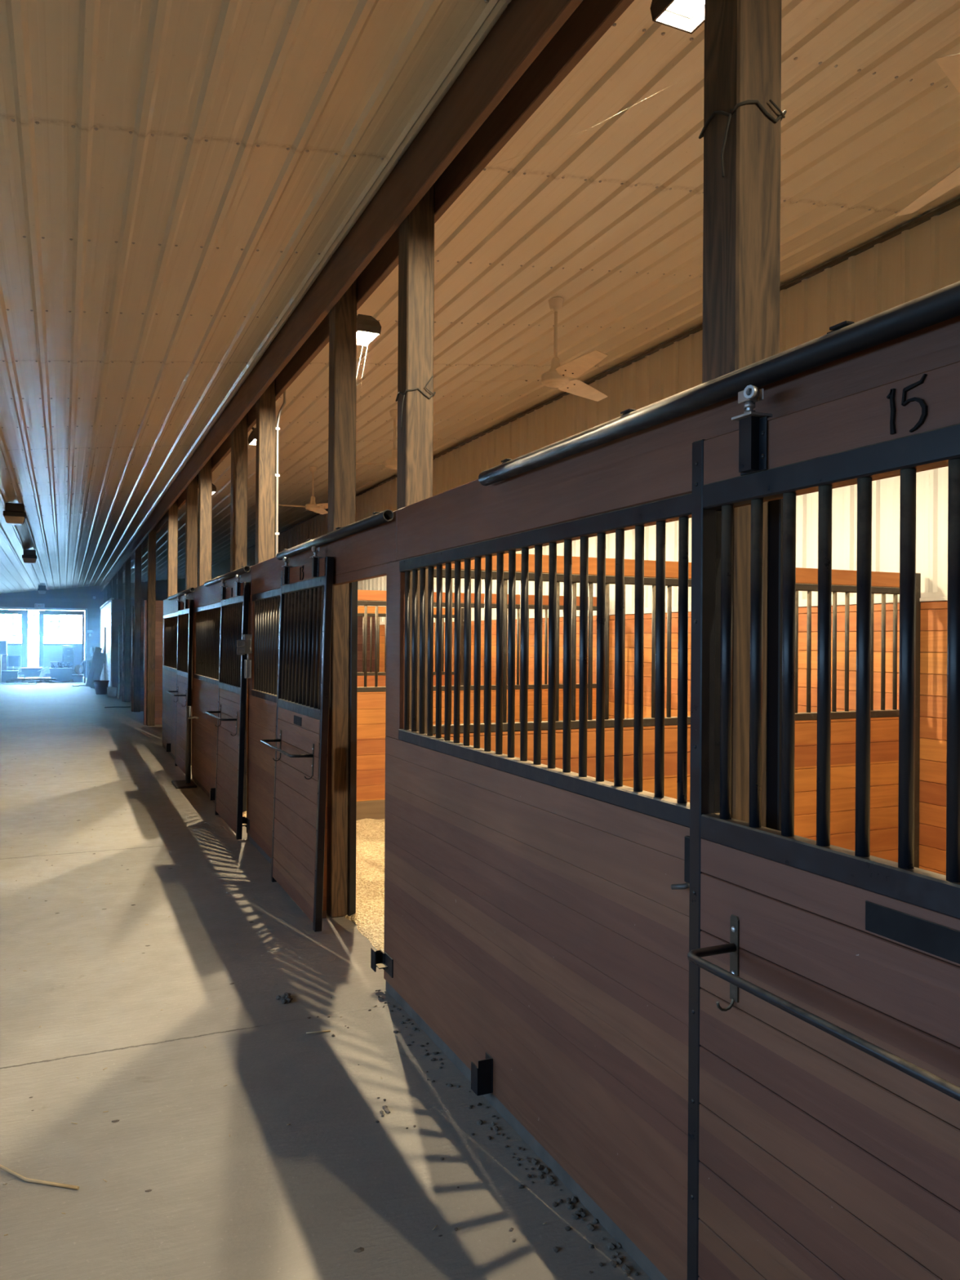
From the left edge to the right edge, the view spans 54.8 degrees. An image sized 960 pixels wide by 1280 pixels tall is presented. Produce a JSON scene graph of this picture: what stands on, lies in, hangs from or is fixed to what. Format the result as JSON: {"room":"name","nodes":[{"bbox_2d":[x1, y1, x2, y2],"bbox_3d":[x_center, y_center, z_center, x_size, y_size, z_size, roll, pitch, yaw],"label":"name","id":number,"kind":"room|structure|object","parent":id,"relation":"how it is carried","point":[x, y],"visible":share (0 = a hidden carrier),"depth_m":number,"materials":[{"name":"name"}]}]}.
{"room":"farm building","nodes":[
{"label":"farm building","id":0,"kind":"room"},
{"bbox_2d":[0,578,185,677],"bbox_3d":[-17.311,-0.657,40.541,8.670,4.600,0.150,0,0,-24],"label":"wall","id":1,"kind":"structure","parent":0,"point":[79,597],"depth_m":40.51,"materials":[{"name":"paint"}]},
{"bbox_2d":[0,609,27,677],"bbox_3d":[-20.156,0.158,39.235,1.780,2.890,0.060,0,0,-24],"label":"door","id":2,"kind":"structure","parent":1,"relation":"in","point":[13,649],"depth_m":39.49,"materials":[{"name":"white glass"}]},
{"bbox_2d":[34,603,44,608],"bbox_3d":[-18.893,-1.459,39.719,0.380,0.200,0.049,0,0,-24],"label":"exit sign","id":3,"kind":"object","parent":1,"relation":"attached to","point":[36,605],"visible":1,"depth_m":39.69,"materials":[{"name":"white paint"}]},
{"bbox_2d":[0,606,87,677],"bbox_3d":[-19.114,0.120,39.632,4.225,3.020,0.030,0,0,-24],"label":"trim","id":4,"kind":"structure","parent":1,"relation":"attached to","point":[1,607],"depth_m":40.34,"materials":[{"name":"white paint"}]},
{"bbox_2d":[39,610,84,677],"bbox_3d":[-18.127,0.172,40.148,1.800,2.890,0.060,0,0,-24],"label":"door","id":5,"kind":"structure","parent":1,"relation":"in","point":[48,652],"depth_m":40.04,"materials":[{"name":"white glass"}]},
{"bbox_2d":[87,630,93,636],"bbox_3d":[-17.078,-0.296,40.542,0.220,0.280,0.040,0,0,-24],"label":"wall box","id":6,"kind":"object","parent":1,"relation":"attached to","point":[90,632],"visible":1,"depth_m":40.52,"materials":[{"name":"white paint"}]},
{"bbox_2d":[89,645,93,655],"bbox_3d":[-16.978,0.470,40.495,0.146,0.450,0.129,0,0,13],"label":"fire extinguisher","id":7,"kind":"object","parent":1,"relation":"attached to","point":[91,646],"visible":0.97,"depth_m":40.44,"materials":[{"name":"white paint"}]},
{"bbox_2d":[0,677,651,1279],"bbox_3d":[-6.037,1.757,15.434,8.870,0.150,55.100,0,0,-24],"label":"floor","id":8,"kind":"structure","parent":0,"point":[271,1199],"depth_m":3.60,"materials":[{"name":"concrete"}]},
{"bbox_2d":[0,654,2,683],"bbox_3d":[-18.555,1.100,35.270,0.590,1.055,0.590,0,0,-24],"label":"crate","id":9,"kind":"object","parent":8,"relation":"on","point":[1,655],"visible":1,"depth_m":35.22,"materials":[{"name":"white"}]},
{"bbox_2d":[0,653,8,670],"bbox_3d":[-19.467,1.097,37.299,0.760,1.055,0.640,0,0,-24],"label":"crate","id":10,"kind":"object","parent":8,"relation":"on","point":[4,658],"visible":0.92,"depth_m":37.14,"materials":[{"name":"blue plastic"}]},
{"bbox_2d":[0,640,7,653],"bbox_3d":[-19.483,0.297,37.345,0.740,0.555,0.540,0,0,-24],"label":"crate","id":11,"kind":"object","parent":10,"relation":"on","point":[3,644],"visible":0.96,"depth_m":37.22,"materials":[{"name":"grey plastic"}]},
{"bbox_2d":[1,670,18,681],"bbox_3d":[-18.501,1.417,36.363,0.660,0.425,0.540,0,0,-24],"label":"wooden chest","id":12,"kind":"object","parent":8,"relation":"on","point":[6,674],"visible":0.73,"depth_m":36.14,"materials":[{"name":"grey wood"}]},
{"bbox_2d":[7,655,20,678],"bbox_3d":[-18.928,1.138,37.563,0.480,0.980,0.440,0,0,-24],"label":"folding chair","id":13,"kind":"object","parent":8,"relation":"on","point":[12,660],"visible":0.75,"depth_m":37.73,"materials":[{"name":"blue fabric"}]},
{"bbox_2d":[3,683,36,684],"bbox_3d":[-16.918,1.619,34.060,1.100,0.035,0.120,0,0,-21],"label":"plank","id":14,"kind":"object","parent":8,"relation":"on","point":[3,683],"visible":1,"depth_m":33.97,"materials":[{"name":"white paint"}]},
{"bbox_2d":[5,676,57,683],"bbox_3d":[-17.124,1.569,35.378,1.772,0.300,1.010,0,0,-24],"label":"debris heap","id":15,"kind":"object","parent":8,"relation":"on","point":[33,680],"visible":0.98,"depth_m":35.26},
{"bbox_2d":[17,666,48,678],"bbox_3d":[-17.943,1.351,37.108,1.147,0.566,0.636,0,0,-24],"label":"wheelbarrow","id":16,"kind":"object","parent":8,"relation":"on","point":[27,672],"visible":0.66,"depth_m":36.83,"materials":[{"name":"grey plastic"}]},
{"bbox_2d":[21,667,42,677],"bbox_3d":[-17.955,1.299,37.102,0.780,0.370,0.600,0,0,-24],"label":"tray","id":17,"kind":"object","parent":16,"relation":"on","point":[27,672],"depth_m":36.83,"materials":[{"name":"blue plastic"}]},
{"bbox_2d":[0,1164,79,1190],"bbox_3d":[-1.449,1.686,2.921,0.440,0.016,0.036,0,0,21],"label":"stalk","id":18,"kind":"object","parent":8,"relation":"on","point":[2,1167],"visible":1,"depth_m":2.88,"materials":[{"name":"beige plant"}]},
{"bbox_2d":[36,666,47,678],"bbox_3d":[-18.360,1.362,38.790,0.539,0.555,0.520,0,0,-24],"label":"dry branches","id":19,"kind":"object","parent":8,"relation":"on","point":[42,674],"visible":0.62,"depth_m":38.78,"materials":[{"name":"beige plant"}]},
{"bbox_2d":[48,667,71,681],"bbox_3d":[-16.741,1.379,36.963,0.820,0.525,0.590,0,0,-24],"label":"storage bin","id":20,"kind":"object","parent":8,"relation":"on","point":[62,674],"visible":0.97,"depth_m":36.72,"materials":[{"name":"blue plastic"}]},
{"bbox_2d":[51,661,72,667],"bbox_3d":[-16.702,1.001,37.001,0.791,0.320,0.451,0,0,-24],"label":"heap","id":21,"kind":"object","parent":20,"relation":"in","point":[60,664],"visible":1,"depth_m":36.87,"materials":[{"name":"blue fabric"}]},
{"bbox_2d":[62,647,74,679],"bbox_3d":[-17.236,0.981,38.776,0.440,1.320,0.535,0,0,-24],"label":"cabinet","id":22,"kind":"object","parent":8,"relation":"on","point":[68,652],"visible":0.56,"depth_m":38.57,"materials":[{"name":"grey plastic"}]},
{"bbox_2d":[71,674,84,681],"bbox_3d":[-15.848,1.504,36.487,0.440,0.285,0.390,0,0,-24],"label":"crate","id":23,"kind":"object","parent":8,"relation":"on","point":[76,677],"visible":1,"depth_m":36.32,"materials":[{"name":"grey plastic"}]},
{"bbox_2d":[79,659,92,683],"bbox_3d":[-15.089,1.196,35.540,0.659,0.908,0.060,0,0,-24],"label":"rack","id":24,"kind":"object","parent":8,"relation":"on","point":[84,660],"visible":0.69,"depth_m":35.49,"materials":[{"name":"metal"}]},
{"bbox_2d":[74,664,83,675],"bbox_3d":[-15.306,1.135,35.327,0.311,0.385,0.161,0,0,-24],"label":"towel","id":25,"kind":"object","parent":24,"relation":"hanging from","point":[78,668],"visible":1,"depth_m":35.28,"materials":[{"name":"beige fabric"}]},
{"bbox_2d":[85,646,102,686],"bbox_3d":[-13.473,0.942,32.305,0.528,1.412,0.025,0,0,-24],"label":"leaning board","id":26,"kind":"object","parent":8,"relation":"on","point":[97,650],"visible":0.76,"depth_m":32.29,"materials":[{"name":"white paint"}]},
{"bbox_2d":[90,652,106,688],"bbox_3d":[-12.809,1.032,31.069,0.487,1.236,0.025,0,0,-24],"label":"leaning board","id":27,"kind":"object","parent":8,"relation":"on","point":[97,673],"visible":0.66,"depth_m":31.07,"materials":[{"name":"white paint"}]},
{"bbox_2d":[91,680,109,694],"bbox_3d":[-11.593,1.453,28.341,0.448,0.420,0.448,0,0,15],"label":"tub","id":28,"kind":"object","parent":8,"relation":"on","point":[100,686],"visible":1,"depth_m":28.19,"materials":[{"name":"black plastic"}]},
{"bbox_2d":[103,586,106,640],"bbox_3d":[-15.621,-0.364,38.576,0.140,4.030,0.140,0,0,-24],"label":"timber post","id":29,"kind":"object","parent":8,"relation":"on","point":[105,588],"visible":0.02,"depth_m":38.52,"materials":[{"name":"brown wood"}]},
{"bbox_2d":[106,579,111,600],"bbox_3d":[-14.096,-0.359,35.184,0.140,4.030,0.140,0,0,-24],"label":"timber post","id":30,"kind":"object","parent":8,"relation":"on","point":[109,584],"visible":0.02,"depth_m":35.13,"materials":[{"name":"brown wood"}]},
{"bbox_2d":[106,687,116,697],"bbox_3d":[-10.800,1.527,27.162,0.270,0.280,0.266,0,0,-24],"label":"bucket","id":31,"kind":"object","parent":8,"relation":"on","point":[111,691],"visible":1,"depth_m":27.06,"materials":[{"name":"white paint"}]},
{"bbox_2d":[111,573,116,599],"bbox_3d":[-12.570,-0.354,31.791,0.140,4.030,0.140,0,0,-24],"label":"timber post","id":32,"kind":"object","parent":8,"relation":"on","point":[114,579],"visible":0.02,"depth_m":31.74,"materials":[{"name":"brown wood"}]},
{"bbox_2d":[104,706,130,707],"bbox_3d":[-8.958,1.658,22.892,0.608,0.021,0.124,0,0,-24],"label":"hose","id":33,"kind":"object","parent":8,"relation":"on","point":[115,706],"visible":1,"depth_m":22.90,"materials":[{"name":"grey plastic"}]},
{"bbox_2d":[116,624,119,698],"bbox_3d":[-10.250,0.623,26.258,0.060,2.107,0.161,0,0,-8],"label":"pipe","id":34,"kind":"object","parent":8,"relation":"on","point":[118,683],"visible":1,"depth_m":26.29,"materials":[{"name":"grey metal"}]},
{"bbox_2d":[117,565,123,599],"bbox_3d":[-11.044,-0.348,28.398,0.140,4.030,0.140,0,0,-24],"label":"timber post","id":35,"kind":"object","parent":8,"relation":"on","point":[120,572],"visible":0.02,"depth_m":28.34,"materials":[{"name":"brown wood"}]},
{"bbox_2d":[124,556,130,702],"bbox_3d":[-9.519,-0.343,25.005,0.140,4.030,0.140,0,0,-24],"label":"timber post","id":36,"kind":"object","parent":8,"relation":"on","point":[127,564],"visible":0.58,"depth_m":24.94,"materials":[{"name":"brown wood"}]},
{"bbox_2d":[99,597,163,696],"bbox_3d":[-11.112,0.211,32.332,3.745,2.920,9.110,0,0,-24],"label":"tack room","id":37,"kind":"structure","parent":8,"relation":"on","point":[111,612],"depth_m":27.55,"materials":[{"name":"white paint"}]},
{"bbox_2d":[121,610,143,702],"bbox_3d":[-8.100,0.447,25.880,3.540,2.470,0.190,0,0,-24],"label":"wall","id":38,"kind":"structure","parent":8,"relation":"on","point":[123,611],"depth_m":25.09,"materials":[{"name":"brown wood"}]},
{"bbox_2d":[133,543,141,711],"bbox_3d":[-7.993,-0.338,21.613,0.140,4.030,0.140,0,0,-24],"label":"timber post","id":39,"kind":"object","parent":8,"relation":"on","point":[137,616],"visible":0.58,"depth_m":21.55,"materials":[{"name":"brown wood"}]},
{"bbox_2d":[131,605,162,711],"bbox_3d":[-6.550,0.453,22.433,3.540,2.470,0.190,0,0,-24],"label":"wall","id":40,"kind":"structure","parent":8,"relation":"on","point":[133,606],"depth_m":21.75,"materials":[{"name":"brown wood"}]},
{"bbox_2d":[146,525,155,725],"bbox_3d":[-6.468,-0.332,18.220,0.140,4.030,0.140,0,0,-24],"label":"timber post","id":41,"kind":"object","parent":8,"relation":"on","point":[152,535],"visible":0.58,"depth_m":18.16,"materials":[{"name":"brown wood"}]},
{"bbox_2d":[143,600,163,724],"bbox_3d":[-5.053,0.458,19.104,3.540,2.470,0.190,0,0,-24],"label":"wall","id":42,"kind":"structure","parent":8,"relation":"on","point":[159,604],"depth_m":18.43,"materials":[{"name":"brown wood"}]},
{"bbox_2d":[162,612,177,759],"bbox_3d":[-4.479,0.529,13.556,0.216,2.320,2.542,0,0,-27],"label":"panel","id":43,"kind":"object","parent":8,"relation":"on","point":[170,620],"visible":0.61,"depth_m":13.72,"materials":[{"name":"black paint"}]},
{"bbox_2d":[163,587,195,615],"bbox_3d":[-4.223,-0.484,12.955,0.040,0.296,3.865,0,0,-24],"label":"header board","id":44,"kind":"object","parent":43,"relation":"on","point":[170,606],"visible":0.32,"depth_m":13.33,"materials":[{"name":"brown wood"}]},
{"bbox_2d":[167,587,195,599],"bbox_3d":[-3.991,-0.610,12.321,0.060,0.062,2.650,0,0,-24],"label":"door track","id":45,"kind":"object","parent":44,"relation":"attached to","point":[191,589],"visible":1,"depth_m":11.97,"materials":[{"name":"black metal"}]},
{"bbox_2d":[166,593,193,773],"bbox_3d":[-3.823,0.552,11.713,0.187,2.237,1.235,1,0,-24],"label":"door","id":46,"kind":"structure","parent":45,"relation":"hanging from","point":[185,608],"depth_m":11.65,"materials":[{"name":"brown wood"}]},
{"bbox_2d":[167,498,177,597],"bbox_3d":[-4.901,-0.327,14.736,0.140,4.030,0.140,0,0,-24],"label":"timber post","id":47,"kind":"object","parent":8,"relation":"on","point":[172,518],"visible":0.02,"depth_m":14.68,"materials":[{"name":"brown wood"}]},
{"bbox_2d":[171,706,199,788],"bbox_3d":[-3.431,1.232,10.794,0.261,0.920,0.500,0,0,-24],"label":"stand","id":48,"kind":"object","parent":8,"relation":"on","point":[188,783],"visible":1,"depth_m":10.78,"materials":[{"name":"black metal"}]},
{"bbox_2d":[187,715,199,719],"bbox_3d":[-3.320,0.903,10.743,0.163,0.044,0.033,0,0,31],"label":"tap","id":49,"kind":"object","parent":48,"relation":"on","point":[188,717],"depth_m":10.74,"materials":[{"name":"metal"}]},
{"bbox_2d":[185,473,198,765],"bbox_3d":[-3.914,-0.324,12.543,0.140,4.030,0.140,0,0,-24],"label":"timber post","id":50,"kind":"object","parent":8,"relation":"on","point":[191,526],"visible":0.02,"depth_m":12.48,"materials":[{"name":"brown wood"}]},
{"bbox_2d":[198,456,212,586],"bbox_3d":[-3.375,-0.322,11.343,0.140,4.030,0.140,0,0,-24],"label":"timber post","id":51,"kind":"object","parent":8,"relation":"on","point":[205,486],"visible":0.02,"depth_m":11.28,"materials":[{"name":"brown wood"}]},
{"bbox_2d":[191,602,247,812],"bbox_3d":[-2.984,0.534,10.145,0.242,2.320,2.543,0,0,-28],"label":"door","id":52,"kind":"structure","parent":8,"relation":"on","point":[206,619],"depth_m":10.22,"materials":[{"name":"black paint"}]},
{"bbox_2d":[194,565,252,608],"bbox_3d":[-2.666,-0.479,9.493,0.040,0.296,3.715,0,0,-24],"label":"header board","id":53,"kind":"object","parent":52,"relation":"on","point":[211,594],"visible":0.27,"depth_m":9.77,"materials":[{"name":"brown wood"}]},
{"bbox_2d":[204,565,250,586],"bbox_3d":[-2.456,-0.604,8.905,0.060,0.062,2.420,0,0,-24],"label":"door track","id":54,"kind":"object","parent":53,"relation":"attached to","point":[244,569],"visible":1,"depth_m":8.55,"materials":[{"name":"black metal"}]},
{"bbox_2d":[205,574,248,839],"bbox_3d":[-2.311,0.556,8.325,0.186,2.237,1.235,2,-1,-24],"label":"door","id":55,"kind":"structure","parent":54,"relation":"hanging from","point":[231,717],"depth_m":8.21,"materials":[{"name":"brown wood"}]},
{"bbox_2d":[230,412,248,571],"bbox_3d":[-2.389,-0.318,9.150,0.140,4.030,0.140,0,0,-24],"label":"timber post","id":56,"kind":"object","parent":8,"relation":"on","point":[239,435],"visible":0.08,"depth_m":9.09,"materials":[{"name":"brown wood"}]},
{"bbox_2d":[255,377,275,564],"bbox_3d":[-1.849,-0.316,7.950,0.140,4.030,0.140,0,0,-24],"label":"timber post","id":57,"kind":"object","parent":8,"relation":"on","point":[266,403],"visible":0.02,"depth_m":7.89,"materials":[{"name":"brown wood"}]},
{"bbox_2d":[275,390,286,556],"bbox_3d":[-1.726,-0.286,7.960,0.089,3.930,0.044,0,0,-24],"label":"conduit","id":58,"kind":"object","parent":57,"relation":"attached to","point":[277,428],"visible":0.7,"depth_m":7.93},
{"bbox_2d":[3,822,546,1235],"bbox_3d":[-1.935,1.691,5.254,1.984,0.005,6.811,0,0,-24],"label":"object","id":59,"kind":"object","parent":8,"relation":"on","point":[171,822],"visible":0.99,"depth_m":3.65,"materials":[{"name":"brown"}]},
{"bbox_2d":[275,992,293,1004],"bbox_3d":[-0.923,1.692,4.373,0.074,0.030,0.107,0,0,-24],"label":"clump","id":60,"kind":"object","parent":8,"relation":"on","point":[286,997],"visible":1,"depth_m":4.36,"materials":[{"name":"brown soil"}]},
{"bbox_2d":[191,765,384,951],"bbox_3d":[-0.208,1.635,8.461,3.455,0.147,15.200,0,0,-24],"label":"bedding","id":61,"kind":"object","parent":8,"relation":"on","point":[369,917],"visible":0.02,"depth_m":6.26,"materials":[{"name":"brown wood"}]},
{"bbox_2d":[242,581,357,918],"bbox_3d":[-1.468,0.539,6.769,0.242,2.320,2.582,0,0,-28],"label":"panel","id":62,"kind":"object","parent":8,"relation":"on","point":[264,611],"visible":0.49,"depth_m":7.13,"materials":[{"name":"black paint"}]},
{"bbox_2d":[236,640,245,654],"bbox_3d":[-1.959,0.060,7.587,0.070,0.125,0.018,0,0,-24],"label":"outlet cover","id":63,"kind":"object","parent":62,"relation":"attached to","point":[241,650],"visible":1,"depth_m":7.58,"materials":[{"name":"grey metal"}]},
{"bbox_2d":[243,634,252,678],"bbox_3d":[-1.930,0.135,7.696,0.067,0.365,0.060,0,0,-24],"label":"switch box","id":64,"kind":"object","parent":62,"relation":"attached to","point":[247,637],"visible":0.94,"depth_m":7.67,"materials":[{"name":"grey metal"}]},
{"bbox_2d":[251,510,397,594],"bbox_3d":[-1.140,-0.473,6.101,0.040,0.296,3.715,0,0,-24],"label":"header board","id":65,"kind":"object","parent":62,"relation":"on","point":[365,554],"visible":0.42,"depth_m":5.09,"materials":[{"name":"brown wood"}]},
{"bbox_2d":[275,509,394,559],"bbox_3d":[-0.930,-0.599,5.513,0.060,0.062,2.420,0,0,-24],"label":"door track","id":66,"kind":"object","parent":65,"relation":"attached to","point":[378,518],"visible":1,"depth_m":5.08,"materials":[{"name":"black metal"}]},
{"bbox_2d":[260,546,333,932],"bbox_3d":[-1.216,0.559,5.880,0.187,2.237,1.235,2,-1,-24],"label":"door","id":67,"kind":"structure","parent":66,"relation":"hanging from","point":[306,590],"depth_m":5.74,"materials":[{"name":"brown wood"}]},
{"bbox_2d":[306,1030,330,1034],"bbox_3d":[-0.699,1.695,4.003,0.105,0.010,0.017,0,0,-14],"label":"stalk","id":68,"kind":"object","parent":8,"relation":"on","point":[324,1031],"visible":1,"depth_m":4.00,"materials":[{"name":"beige plant"}]},
{"bbox_2d":[4,744,639,1276],"bbox_3d":[-3.954,1.681,7.852,3.316,0.022,14.445,0,0,-26],"label":"dirt","id":69,"kind":"object","parent":8,"relation":"on","point":[611,1246],"visible":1,"depth_m":2.91,"materials":[{"name":"brown soil"}]},
{"bbox_2d":[326,279,356,917],"bbox_3d":[-0.863,-0.313,5.757,0.140,4.030,0.140,0,0,-24],"label":"timber post","id":70,"kind":"object","parent":8,"relation":"on","point":[343,316],"visible":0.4,"depth_m":5.69,"materials":[{"name":"brown wood"}]},
{"bbox_2d":[246,605,463,764],"bbox_3d":[-1.767,0.617,12.062,3.360,2.135,0.044,0,0,-24],"label":"divider","id":71,"kind":"object","parent":8,"relation":"on","point":[371,610],"visible":0.15,"depth_m":12.24,"materials":[{"name":"brown wood"}]},
{"bbox_2d":[357,616,375,672],"bbox_3d":[-3.383,0.549,15.634,3.340,2.300,0.190,0,0,-24],"label":"wall","id":72,"kind":"structure","parent":8,"relation":"on","point":[359,618],"depth_m":16.26,"materials":[{"name":"brown wood"}]},
{"bbox_2d":[396,182,435,733],"bbox_3d":[-0.324,-0.311,4.558,0.140,4.030,0.140,0,0,-24],"label":"timber post","id":73,"kind":"object","parent":8,"relation":"on","point":[416,231],"visible":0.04,"depth_m":4.50,"materials":[{"name":"brown wood"}]},
{"bbox_2d":[395,375,435,426],"bbox_3d":[-0.320,-1.162,4.554,0.163,0.252,0.163,0,0,-24],"label":"cord","id":74,"kind":"object","parent":73,"relation":"attached to","point":[418,388],"visible":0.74,"depth_m":4.50,"materials":[{"name":"black rubber"}]},
{"bbox_2d":[355,590,609,820],"bbox_3d":[-0.241,0.622,8.670,3.360,2.135,0.044,0,0,-24],"label":"divider","id":75,"kind":"object","parent":8,"relation":"on","point":[371,700],"visible":0.12,"depth_m":8.35,"materials":[{"name":"brown wood"}]},
{"bbox_2d":[370,493,782,1279],"bbox_3d":[0.079,0.545,3.389,0.248,2.320,2.580,0,0,-27],"label":"panel","id":76,"kind":"object","parent":8,"relation":"on","point":[536,914],"visible":0.87,"depth_m":2.92,"materials":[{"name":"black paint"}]},
{"bbox_2d":[396,315,959,560],"bbox_3d":[0.385,-0.468,2.708,0.040,0.296,3.715,0,0,-24],"label":"header board","id":77,"kind":"object","parent":76,"relation":"on","point":[654,463],"visible":0.36,"depth_m":2.57,"materials":[{"name":"brown wood"}]},
{"bbox_2d":[478,280,959,485],"bbox_3d":[0.563,-0.594,2.193,0.060,0.062,2.640,0,0,-24],"label":"door track","id":78,"kind":"object","parent":77,"relation":"attached to","point":[846,338],"visible":1,"depth_m":2.02,"materials":[{"name":"black metal"}]},
{"bbox_2d":[687,360,959,1279],"bbox_3d":[0.714,0.568,1.657,0.186,2.237,1.235,0,0,-24],"label":"door","id":79,"kind":"structure","parent":78,"relation":"hanging from","point":[824,1037],"depth_m":1.86,"materials":[{"name":"brown wood"}]},
{"bbox_2d":[432,553,920,868],"bbox_3d":[1.285,0.628,5.277,3.360,2.135,0.044,0,0,-24],"label":"divider","id":80,"kind":"object","parent":8,"relation":"on","point":[884,724],"visible":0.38,"depth_m":5.56,"materials":[{"name":"brown wood"}]},
{"bbox_2d":[702,0,781,826],"bbox_3d":[0.663,-0.308,2.364,0.140,4.030,0.140,0,0,-24],"label":"timber post","id":81,"kind":"object","parent":8,"relation":"on","point":[741,218],"visible":0.25,"depth_m":2.30,"materials":[{"name":"brown wood"}]},
{"bbox_2d":[100,0,582,591],"bbox_3d":[-5.814,-2.196,16.570,0.040,0.272,52.800,0,0,-24],"label":"roof beam","id":82,"kind":"structure","parent":81,"relation":"attached to","point":[525,28],"depth_m":4.37,"materials":[{"name":"brown wood"}]},
{"bbox_2d":[116,0,634,578],"bbox_3d":[-5.645,-2.229,16.646,0.040,0.250,52.800,0,0,-24],"label":"roof beam","id":83,"kind":"structure","parent":81,"relation":"attached to","point":[592,19],"depth_m":3.94,"materials":[{"name":"brown wood"}]},
{"bbox_2d":[212,483,216,494],"bbox_3d":[-3.908,-2.200,13.162,0.273,0.215,0.312,0,0,-24],"label":"lamp","id":84,"kind":"object","parent":83,"relation":"attached to","point":[214,488],"visible":0.08,"depth_m":13.07,"materials":[{"name":"brown metal"}]},
{"bbox_2d":[248,426,256,444],"bbox_3d":[-2.383,-2.195,9.769,0.273,0.215,0.312,0,0,-24],"label":"lamp","id":85,"kind":"object","parent":83,"relation":"attached to","point":[252,437],"visible":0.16,"depth_m":9.75,"materials":[{"name":"brown metal"}]},
{"bbox_2d":[356,314,381,346],"bbox_3d":[-0.857,-2.190,6.376,0.273,0.215,0.312,0,0,-24],"label":"lamp","id":86,"kind":"object","parent":83,"relation":"attached to","point":[368,328],"visible":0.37,"depth_m":6.29,"materials":[{"name":"brown metal"}]},
{"bbox_2d":[495,67,704,164],"bbox_3d":[0.421,-1.843,3.309,0.090,0.501,1.702,0,0,-22],"label":"strand","id":87,"kind":"object","parent":83,"relation":"attached to","point":[704,68],"visible":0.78,"depth_m":3.25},
{"bbox_2d":[698,98,786,177],"bbox_3d":[0.667,-1.249,2.361,0.163,0.193,0.163,0,0,-24],"label":"cord","id":88,"kind":"object","parent":81,"relation":"attached to","point":[766,113],"visible":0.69,"depth_m":2.31,"materials":[{"name":"black rubber"}]},
{"bbox_2d":[0,0,959,594],"bbox_3d":[-6.419,-2.290,16.298,8.630,1.040,53.400,0,0,-24],"label":"ceiling","id":89,"kind":"structure","parent":0,"point":[175,175],"depth_m":5.13,"materials":[{"name":"metal"}]},
{"bbox_2d":[3,502,26,525],"bbox_3d":[-7.188,-1.943,14.308,0.310,0.310,0.310,0,0,-24],"label":"light","id":90,"kind":"object","parent":89,"relation":"attached to","point":[14,513],"visible":1,"depth_m":14.19,"materials":[{"name":"grey plastic"}]},
{"bbox_2d":[22,549,36,564],"bbox_3d":[-10.547,-1.950,21.679,0.310,0.310,0.310,0,0,-24],"label":"light","id":91,"kind":"object","parent":89,"relation":"attached to","point":[28,556],"visible":1,"depth_m":21.56,"materials":[{"name":"grey plastic"}]},
{"bbox_2d":[37,585,46,593],"bbox_3d":[-17.104,-1.968,36.164,0.310,0.310,0.310,0,0,-24],"label":"light","id":92,"kind":"object","parent":89,"relation":"attached to","point":[42,588],"visible":1,"depth_m":36.04,"materials":[{"name":"grey plastic"}]},
{"bbox_2d":[275,466,328,514],"bbox_3d":[-2.623,-2.246,13.692,1.090,0.652,1.258,0,0,-24],"label":"ceiling fan","id":93,"kind":"object","parent":89,"relation":"hanging from","point":[313,506],"visible":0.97,"depth_m":13.71,"materials":[{"name":"white metal"}]},
{"bbox_2d":[99,0,511,586],"bbox_3d":[-6.051,-2.326,17.012,0.037,0.049,52.000,0,0,-24],"label":"trim","id":94,"kind":"structure","parent":89,"relation":"attached to","point":[500,5],"depth_m":4.68,"materials":[{"name":"white paint"}]},
{"bbox_2d":[355,409,397,469],"bbox_3d":[-0.948,-2.240,10.239,1.246,0.652,1.167,0,0,-24],"label":"ceiling fan","id":95,"kind":"object","parent":89,"relation":"hanging from","point":[392,464],"visible":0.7,"depth_m":10.33,"materials":[{"name":"white metal"}]},
{"bbox_2d":[463,297,608,401],"bbox_3d":[0.639,-2.235,6.841,1.258,0.652,1.111,0,0,-24],"label":"ceiling fan","id":96,"kind":"object","parent":89,"relation":"hanging from","point":[558,376],"visible":0.99,"depth_m":6.93,"materials":[{"name":"white metal"}]},
{"bbox_2d":[649,0,704,34],"bbox_3d":[0.669,-2.184,2.984,0.273,0.215,0.312,0,0,-24],"label":"lamp","id":97,"kind":"object","parent":89,"relation":"attached to","point":[685,15],"visible":0.89,"depth_m":3.11,"materials":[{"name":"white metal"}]},
{"bbox_2d":[893,53,959,216],"bbox_3d":[1.998,-2.230,3.638,1.231,0.652,1.197,0,0,-24],"label":"ceiling fan","id":98,"kind":"object","parent":89,"relation":"hanging from","point":[950,64],"visible":1,"depth_m":3.93,"materials":[{"name":"white metal"}]},
{"bbox_2d":[197,198,959,875],"bbox_3d":[-2.564,-0.518,18.034,0.090,4.650,53.000,0,0,-24],"label":"wall","id":99,"kind":"structure","parent":0,"point":[921,257],"depth_m":6.84,"materials":[{"name":"white metal"}]},
{"label":"outside","id":100,"kind":"structure","parent":0,"visible":0},
{"bbox_2d":[19,657,84,678],"bbox_3d":[-27.511,1.739,61.149,60.000,0.230,45.900,0,0,-24],"label":"ground","id":101,"kind":"structure","parent":100,"point":[36,660],"depth_m":61.90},
{"bbox_2d":[0,608,64,663],"bbox_3d":[-30.559,-1.200,63.063,4.131,5.622,4.018,0,0,-24],"label":"leafy tree","id":102,"kind":"object","parent":101,"relation":"on","point":[11,620],"visible":0.35,"depth_m":62.53,"materials":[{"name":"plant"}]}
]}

